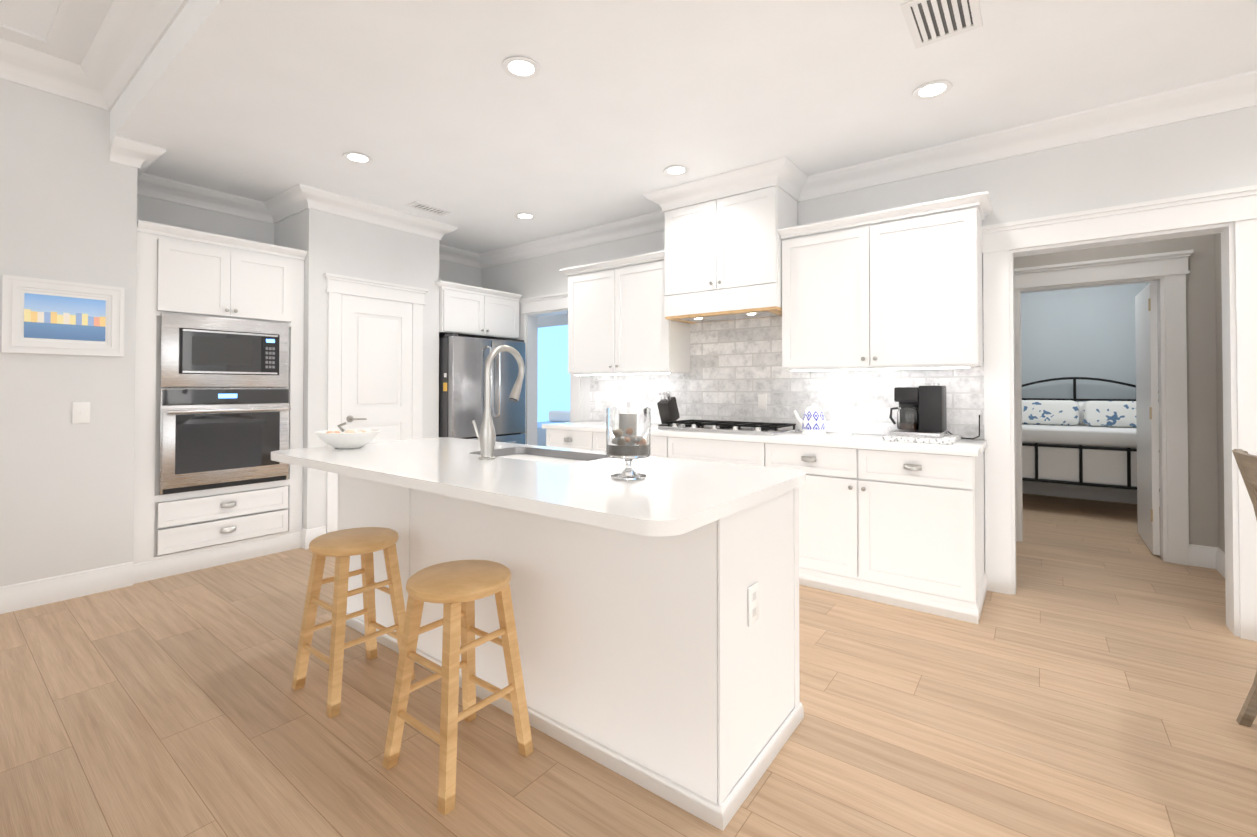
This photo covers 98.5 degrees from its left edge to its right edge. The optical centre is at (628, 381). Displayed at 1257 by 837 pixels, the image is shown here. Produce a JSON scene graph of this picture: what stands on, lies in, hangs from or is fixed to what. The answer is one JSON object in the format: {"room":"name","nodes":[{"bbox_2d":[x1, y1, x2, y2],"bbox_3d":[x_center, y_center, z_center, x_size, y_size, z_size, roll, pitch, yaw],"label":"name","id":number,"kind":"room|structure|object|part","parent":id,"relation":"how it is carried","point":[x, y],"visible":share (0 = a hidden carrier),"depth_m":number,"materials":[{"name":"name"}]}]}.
{"room":"kitchen","nodes":[
{"label":"kitchen","id":0,"kind":"room"},
{"bbox_2d":[0,0,60,38],"bbox_3d":[-2.153,-1.953,-0.865,11.600,0.150,5.440,-1,-1,37],"label":"ceiling","id":1,"kind":"structure","parent":0,"point":[35,17],"depth_m":2.71,"materials":[{"name":"white paint"}]},
{"bbox_2d":[0,24,47,90],"bbox_3d":[-4.798,-1.771,0.941,0.300,0.170,5.130,-1,-1,37],"label":"crown molding","id":2,"kind":"structure","parent":1,"relation":"attached to","point":[19,50],"depth_m":2.97,"materials":[{"name":"white wood"}]},
{"bbox_2d":[40,0,188,110],"bbox_3d":[0.375,-1.777,0.442,9.150,0.170,0.300,-1,-1,37],"label":"crown molding","id":3,"kind":"structure","parent":1,"relation":"attached to","point":[95,53],"depth_m":2.86,"materials":[{"name":"white wood"}]},
{"bbox_2d":[0,79,137,586],"bbox_3d":[-4.820,-0.303,1.216,0.152,3.100,5.570,-1,-1,37],"label":"wall","id":4,"kind":"structure","parent":0,"point":[68,201],"depth_m":3.16,"materials":[{"name":"grey paint"}]},
{"bbox_3d":[-3.275,-0.368,3.155,0.030,0.425,0.495,-1,-1,37],"label":"picture frame","id":5,"kind":"part","parent":4,"relation":"part of","materials":[{"name":"white wood"}]},
{"bbox_2d":[24,293,105,341],"bbox_3d":[-3.277,-0.368,3.156,0.002,0.249,0.331,-1,-1,37],"label":"photo","id":6,"kind":"object","parent":4,"relation":"attached to","point":[48,317],"depth_m":3.15},
{"bbox_2d":[72,402,89,422],"bbox_3d":[-3.241,0.185,3.207,0.014,0.125,0.075,-1,-1,37],"label":"light switch","id":7,"kind":"object","parent":4,"relation":"attached to","point":[80,412],"visible":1,"depth_m":3.21,"materials":[{"name":"white plastic"}]},
{"bbox_2d":[137,195,481,287],"bbox_3d":[-2.692,-0.083,5.077,0.120,2.750,3.400,-1,-1,37],"label":"wall","id":8,"kind":"structure","parent":0,"point":[154,210],"depth_m":4.29,"materials":[{"name":"grey paint"}]},
{"bbox_2d":[114,140,165,193],"bbox_3d":[-3.226,-1.410,3.581,0.615,0.131,0.125,-1,-1,37],"label":"crown molding","id":9,"kind":"structure","parent":8,"relation":"attached to","point":[139,155],"depth_m":3.42,"materials":[{"name":"white wood"}]},
{"bbox_2d":[137,178,277,223],"bbox_3d":[-3.253,-1.403,4.157,0.115,0.131,0.990,-1,-1,37],"label":"crown molding","id":10,"kind":"structure","parent":8,"relation":"attached to","point":[169,190],"depth_m":4.16,"materials":[{"name":"white wood"}]},
{"bbox_2d":[439,246,480,265],"bbox_3d":[-2.007,-1.384,5.804,0.115,0.131,0.860,-1,-1,37],"label":"crown molding","id":11,"kind":"structure","parent":8,"relation":"attached to","point":[451,254],"depth_m":5.99,"materials":[{"name":"white wood"}]},
{"bbox_2d":[435,280,521,339],"bbox_3d":[-1.737,-0.691,5.613,0.756,0.470,0.985,-1,-1,37],"label":"upper cabinet","id":12,"kind":"object","parent":8,"relation":"attached to","point":[472,311],"visible":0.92,"depth_m":5.37,"materials":[{"name":"white paint"}]},
{"bbox_2d":[274,208,438,528],"bbox_3d":[-2.357,-0.086,4.799,0.745,2.750,1.140,-1,-1,37],"label":"wall","id":13,"kind":"structure","parent":0,"point":[376,371],"depth_m":4.51,"materials":[{"name":"grey paint"}]},
{"bbox_2d":[261,189,303,221],"bbox_3d":[-2.724,-1.402,4.305,0.540,0.131,0.115,-1,-1,37],"label":"crown molding","id":14,"kind":"structure","parent":13,"relation":"attached to","point":[276,209],"depth_m":4.39,"materials":[{"name":"white wood"}]},
{"bbox_2d":[289,183,456,240],"bbox_3d":[-2.075,-1.398,4.601,0.115,0.131,1.370,-1,-1,37],"label":"crown molding","id":15,"kind":"structure","parent":13,"relation":"attached to","point":[305,196],"depth_m":4.47,"materials":[{"name":"white wood"}]},
{"bbox_2d":[323,273,427,532],"bbox_3d":[-2.114,0.221,4.586,0.050,2.132,0.890,-1,-1,37],"label":"door frame","id":16,"kind":"structure","parent":13,"relation":"attached to","point":[337,286],"depth_m":4.35,"materials":[{"name":"white wood"}]},
{"bbox_3d":[-2.102,0.287,4.577,0.075,1.975,0.614,-1,-1,37],"label":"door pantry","id":17,"kind":"part","parent":13,"relation":"part of","materials":[{"name":"white wood"}]},
{"bbox_2d":[537,325,569,421],"bbox_3d":[-0.327,-0.030,9.558,6.900,2.750,0.100,-1,-1,37],"label":"wall","id":18,"kind":"structure","parent":0,"point":[553,384],"depth_m":10.35,"materials":[{"name":"blue paint"}]},
{"bbox_2d":[0,493,1256,836],"bbox_3d":[0.763,1.317,2.947,11.600,0.100,15.100,-1,-1,37],"label":"floor","id":19,"kind":"structure","parent":0,"point":[1094,675],"depth_m":1.98,"materials":[{"name":"brown wood"}]},
{"bbox_2d":[0,561,133,613],"bbox_3d":[-4.778,1.174,1.166,0.018,0.145,5.568,-1,-1,37],"label":"baseboard","id":20,"kind":"structure","parent":19,"relation":"on","point":[26,595],"depth_m":3.14,"materials":[{"name":"white wood"}]},
{"bbox_2d":[133,220,306,583],"bbox_3d":[-3.015,0.134,3.959,0.704,2.290,0.984,-1,-1,37],"label":"tall cabinet","id":21,"kind":"object","parent":19,"relation":"on","point":[219,363],"visible":1,"depth_m":3.73,"materials":[{"name":"white paint"}]},
{"bbox_2d":[160,313,288,386],"bbox_3d":[-2.802,-0.200,3.808,0.046,0.481,0.750,-1,-1,37],"label":"microwave","id":22,"kind":"object","parent":21,"relation":"in","point":[197,349],"depth_m":3.76,"materials":[{"name":"silver metal"}]},
{"bbox_2d":[159,388,290,494],"bbox_3d":[-2.776,0.395,3.781,0.112,0.691,0.750,-1,-1,37],"label":"wall oven","id":23,"kind":"object","parent":21,"relation":"in","point":[211,439],"depth_m":3.74,"materials":[{"name":"silver metal"}]},
{"bbox_2d":[292,527,414,717],"bbox_3d":[-1.144,0.953,2.262,0.344,0.612,0.344,-1,-1,37],"label":"stool","id":24,"kind":"object","parent":19,"relation":"on","point":[344,545],"visible":1,"depth_m":2.22,"materials":[{"name":"brown wood"}]},
{"bbox_2d":[382,560,533,815],"bbox_3d":[-0.562,0.948,1.803,0.344,0.612,0.344,-1,-1,37],"label":"stool","id":25,"kind":"object","parent":19,"relation":"on","point":[457,588],"visible":1,"depth_m":1.76,"materials":[{"name":"brown wood"}]},
{"bbox_2d":[439,334,524,443],"bbox_3d":[-1.649,0.425,5.573,0.876,1.723,0.892,-1,-1,37],"label":"refrigerator","id":26,"kind":"object","parent":19,"relation":"on","point":[462,359],"visible":0.48,"depth_m":5.20,"materials":[{"name":"grey metal"}]},
{"bbox_2d":[537,410,569,445],"bbox_3d":[-1.126,0.589,9.059,1.620,1.500,1.450,-1,-1,37],"label":"bed","id":27,"kind":"object","parent":19,"relation":"on","point":[558,416],"visible":0.21,"depth_m":9.52,"materials":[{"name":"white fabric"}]},
{"bbox_2d":[337,473,803,830],"bbox_3d":[-0.461,0.824,2.479,2.324,0.876,0.672,-1,-1,37],"label":"kitchen island","id":28,"kind":"object","parent":19,"relation":"on","point":[655,611],"depth_m":1.79,"materials":[{"name":"white paint"}]},
{"bbox_2d":[271,437,805,540],"bbox_3d":[-0.557,0.365,2.383,2.390,0.038,1.010,-1,-1,37],"label":"island countertop","id":29,"kind":"structure","parent":28,"relation":"on","point":[676,497],"depth_m":1.87,"materials":[{"name":"white stone"}]},
{"bbox_2d":[315,422,380,448],"bbox_3d":[-1.480,0.284,2.863,0.310,0.132,0.310,-1,-1,37],"label":"bowl","id":30,"kind":"object","parent":29,"relation":"on","point":[341,438],"visible":1,"depth_m":2.78,"materials":[{"name":"ceramic"}]},
{"bbox_2d":[471,345,524,460],"bbox_3d":[-0.593,0.089,2.501,0.117,0.515,0.251,-1,-1,37],"label":"faucet","id":31,"kind":"object","parent":29,"relation":"on","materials":[{"name":"silver metal"}]},
{"bbox_2d":[499,453,586,460],"bbox_3d":[-0.423,0.483,2.575,0.678,0.219,0.368,-1,-1,37],"label":"sink","id":32,"kind":"object","parent":29,"relation":"in","point":[534,456],"depth_m":2.77,"materials":[{"name":"silver metal"}]},
{"bbox_2d":[606,407,650,479],"bbox_3d":[0.000,0.216,1.919,0.158,0.245,0.158,-1,-1,37],"label":"hurricane vase","id":33,"kind":"object","parent":29,"relation":"on","point":[628,435],"visible":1,"depth_m":1.85,"materials":[{"name":"clear glass"}]},
{"bbox_2d":[546,429,597,450],"bbox_3d":[-0.300,0.852,4.809,0.604,0.875,0.617,-1,-1,37],"label":"base cabinet","id":34,"kind":"object","parent":19,"relation":"on","point":[561,438],"depth_m":4.56,"materials":[{"name":"white paint"}]},
{"bbox_2d":[598,433,673,457],"bbox_3d":[0.206,0.847,4.426,0.794,0.875,0.617,-1,-1,37],"label":"base cabinet","id":35,"kind":"object","parent":19,"relation":"on","point":[660,446],"depth_m":4.03,"materials":[{"name":"white paint"}]},
{"bbox_2d":[674,437,773,466],"bbox_3d":[0.773,0.842,3.997,0.883,0.875,0.617,-1,-1,37],"label":"base cabinet","id":36,"kind":"object","parent":19,"relation":"on","point":[733,452],"depth_m":3.70,"materials":[{"name":"white paint"}]},
{"bbox_2d":[774,445,986,623],"bbox_3d":[1.509,0.836,3.440,1.219,0.875,0.617,-1,-1,37],"label":"base cabinet","id":37,"kind":"object","parent":19,"relation":"on","point":[899,524],"depth_m":3.08,"materials":[{"name":"white paint"}]},
{"bbox_2d":[542,421,986,456],"bbox_3d":[0.718,0.384,4.025,3.220,0.039,0.648,-1,-1,37],"label":"countertop","id":38,"kind":"structure","parent":37,"relation":"on","point":[963,447],"depth_m":3.52,"materials":[{"name":"white stone"}]},
{"bbox_2d":[657,391,680,425],"bbox_3d":[0.334,0.226,4.498,0.110,0.285,0.206,-1,-1,37],"label":"knife block","id":39,"kind":"object","parent":38,"relation":"on","point":[667,408],"visible":0.98,"depth_m":4.45,"materials":[{"name":"grey wood"}]},
{"bbox_2d":[793,403,833,434],"bbox_3d":[1.268,0.254,3.718,0.278,0.212,0.160,-1,-1,37],"label":"teapot","id":40,"kind":"object","parent":38,"relation":"on","point":[812,422],"visible":1,"depth_m":3.66,"materials":[{"name":"ceramic"}]},
{"bbox_2d":[882,434,960,444],"bbox_3d":[1.776,0.341,3.270,0.360,0.028,0.420,-1,-1,37],"label":"tray","id":41,"kind":"object","parent":38,"relation":"on","point":[949,439],"visible":0.75,"depth_m":3.13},
{"bbox_2d":[889,383,947,437],"bbox_3d":[1.763,0.168,3.319,0.298,0.316,0.320,-1,-1,37],"label":"coffee maker","id":42,"kind":"object","parent":41,"relation":"on","point":[921,411],"visible":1,"depth_m":3.27,"materials":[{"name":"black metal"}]},
{"bbox_2d":[948,415,979,438],"bbox_3d":[2.056,0.280,3.350,0.197,0.150,0.083,-1,-1,37],"label":"cord","id":43,"kind":"object","parent":42,"relation":"attached to","point":[971,438],"visible":0.69,"depth_m":3.31,"materials":[{"name":"black plastic"}]},
{"bbox_2d":[1022,377,1159,491],"bbox_3d":[4.645,0.622,5.597,2.070,1.353,1.032,-1,-1,37],"label":"daybed","id":44,"kind":"object","parent":19,"relation":"on","point":[1091,441],"visible":0.38,"depth_m":5.37,"materials":[{"name":"white fabric"}]},
{"bbox_2d":[1232,449,1256,726],"bbox_3d":[2.353,0.750,1.687,0.597,1.005,0.473,-1,-1,37],"label":"dining chair","id":45,"kind":"object","parent":19,"relation":"on","point":[1247,467],"visible":1,"depth_m":1.96,"materials":[{"name":"brown wood"}]},
{"bbox_2d":[110,0,1256,253],"bbox_3d":[2.405,-1.707,5.151,11.600,0.500,9.660,-1,-1,37],"label":"ceiling","id":46,"kind":"structure","parent":0,"point":[612,110],"depth_m":2.75,"materials":[{"name":"white paint"}]},
{"bbox_2d":[343,152,372,163],"bbox_3d":[-1.781,-1.471,3.564,0.179,0.009,0.179,0,-1,31],"label":"recessed light","id":47,"kind":"object","parent":46,"relation":"in","point":[355,157],"depth_m":3.56,"materials":[{"name":"white plastic"}]},
{"bbox_2d":[405,201,451,215],"bbox_3d":[-1.686,-1.459,4.583,0.160,0.008,0.340,-1,-1,37],"label":"ceiling vent","id":48,"kind":"object","parent":46,"relation":"in","point":[428,208],"visible":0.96,"depth_m":4.57,"materials":[{"name":"white metal"}]},
{"bbox_2d":[502,57,539,78],"bbox_3d":[-0.507,-1.483,2.562,0.179,0.009,0.179,0,-1,31],"label":"recessed light","id":49,"kind":"object","parent":46,"relation":"in","point":[521,67],"depth_m":2.56,"materials":[{"name":"white plastic"}]},
{"bbox_2d":[515,213,534,219],"bbox_3d":[-0.913,-1.457,4.775,0.179,0.009,0.179,0,-1,31],"label":"recessed light","id":50,"kind":"object","parent":46,"relation":"in","point":[524,216],"depth_m":4.78,"materials":[{"name":"white"}]},
{"bbox_2d":[663,165,688,175],"bbox_3d":[0.332,-1.469,3.770,0.179,0.009,0.179,0,-1,-2],"label":"recessed light","id":51,"kind":"object","parent":46,"relation":"in","point":[674,170],"depth_m":3.77,"materials":[{"name":"white plastic"}]},
{"bbox_2d":[912,80,952,99],"bbox_3d":[1.544,-1.481,2.752,0.179,0.009,0.179,0,-1,31],"label":"recessed light","id":52,"kind":"object","parent":46,"relation":"in","point":[934,89],"depth_m":2.75,"materials":[{"name":"white plastic"}]},
{"bbox_2d":[900,0,982,48],"bbox_3d":[1.277,-1.488,2.201,0.250,0.008,0.340,-1,-1,37],"label":"ceiling vent","id":53,"kind":"object","parent":46,"relation":"in","point":[928,22],"visible":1,"depth_m":2.22,"materials":[{"name":"white metal"}]},
{"bbox_2d":[482,106,1256,624],"bbox_3d":[2.232,-0.103,3.387,9.768,2.750,0.150,-1,-1,37],"label":"wall","id":54,"kind":"structure","parent":0,"point":[1214,152],"depth_m":3.13,"materials":[{"name":"grey paint"}]},
{"bbox_2d":[517,292,580,444],"bbox_3d":[-0.805,0.206,5.654,0.990,2.187,0.202,-1,-1,37],"label":"door frame","id":55,"kind":"structure","parent":54,"relation":"attached to","point":[537,312],"depth_m":5.64,"materials":[{"name":"white wood"}]},
{"bbox_2d":[559,250,689,374],"bbox_3d":[-0.058,-0.544,4.774,1.163,0.974,0.383,-1,-1,37],"label":"upper cabinet","id":56,"kind":"object","parent":54,"relation":"attached to","point":[619,323],"visible":0.98,"depth_m":4.60,"materials":[{"name":"white paint"}]},
{"bbox_2d":[587,373,668,374],"bbox_3d":[-0.079,-0.065,4.694,1.008,0.013,0.030,-1,-1,37],"label":"light","id":57,"kind":"object","parent":56,"relation":"attached to","point":[589,373],"depth_m":4.66,"materials":[{"name":"white"}]},
{"bbox_2d":[644,156,807,323],"bbox_3d":[0.733,-0.977,4.094,1.146,0.984,0.520,-1,-1,37],"label":"upper cabinet","id":58,"kind":"object","parent":54,"relation":"attached to","point":[723,251],"visible":0.98,"depth_m":3.93,"materials":[{"name":"white paint"}]},
{"bbox_2d":[590,295,983,438],"bbox_3d":[0.911,-0.075,4.285,3.220,0.884,0.010,-1,-1,37],"label":"tile backsplash","id":59,"kind":"structure","parent":54,"relation":"attached to","point":[736,369],"depth_m":4.16,"materials":[{"name":"white tile"}]},
{"bbox_2d":[473,70,1256,267],"bbox_3d":[2.151,-1.414,3.297,9.770,0.131,0.115,-1,-1,37],"label":"crown molding","id":60,"kind":"structure","parent":54,"relation":"attached to","point":[1224,94],"depth_m":3.25,"materials":[{"name":"white wood"}]},
{"bbox_2d":[778,191,992,370],"bbox_3d":[1.622,-0.559,3.502,1.203,0.974,0.383,-1,-1,37],"label":"upper cabinet","id":61,"kind":"object","parent":54,"relation":"attached to","point":[894,291],"visible":1,"depth_m":3.35,"materials":[{"name":"white paint"}]},
{"bbox_2d":[791,367,968,370],"bbox_3d":[1.557,-0.079,3.456,1.048,0.013,0.030,-1,-1,37],"label":"light","id":62,"kind":"object","parent":61,"relation":"attached to","point":[939,367],"depth_m":3.38,"materials":[{"name":"white"}]},
{"bbox_2d":[981,185,1256,640],"bbox_3d":[2.688,0.159,3.009,1.250,2.217,0.202,-1,-1,37],"label":"door frame","id":63,"kind":"structure","parent":54,"relation":"attached to","point":[1230,215],"depth_m":2.86,"materials":[{"name":"white wood"}]},
{"bbox_2d":[1021,282,1159,489],"bbox_3d":[4.872,-0.069,6.236,5.000,2.750,0.120,-1,-1,37],"label":"wall","id":64,"kind":"structure","parent":0,"point":[1085,332],"depth_m":6.04,"materials":[{"name":"paint"}]},
{"bbox_2d":[1022,481,1159,505],"bbox_3d":[4.830,1.233,6.166,5.000,0.145,0.018,-1,-1,37],"label":"baseboard","id":65,"kind":"structure","parent":64,"relation":"attached to","point":[1029,487],"depth_m":6.01,"materials":[{"name":"white"}]},
{"bbox_2d":[1014,234,1218,547],"bbox_3d":[3.375,-0.092,4.260,5.000,2.750,0.118,-1,-1,37],"label":"wall","id":66,"kind":"structure","parent":0,"point":[1202,405],"depth_m":3.75,"materials":[{"name":"grey paint"}]},
{"bbox_2d":[1014,249,1193,564],"bbox_3d":[3.500,0.188,4.131,1.130,2.187,0.172,-1,-1,37],"label":"door frame","id":67,"kind":"structure","parent":66,"relation":"attached to","point":[1167,272],"depth_m":3.85,"materials":[{"name":"white wood"}]},
{"bbox_2d":[1135,282,1159,554],"bbox_3d":[4.084,0.275,4.272,0.046,1.995,0.767,-1,-1,37],"label":"open bedroom door","id":68,"kind":"structure","parent":66,"relation":"in","point":[1148,510],"depth_m":4.11,"materials":[{"name":"white wood"}]},
{"bbox_2d":[1215,233,1224,552],"bbox_3d":[3.687,-0.105,3.165,0.120,2.750,1.248,-1,-1,37],"label":"wall","id":69,"kind":"structure","parent":0,"point":[1220,442],"depth_m":3.63,"materials":[{"name":"grey paint"}]},
{"bbox_2d":[1204,546,1224,577],"bbox_3d":[3.626,1.198,3.201,0.040,0.145,1.240,-1,-1,37],"label":"baseboard","id":70,"kind":"structure","parent":69,"relation":"attached to","point":[1214,557],"depth_m":3.68,"materials":[{"name":"white wood"}]}
]}

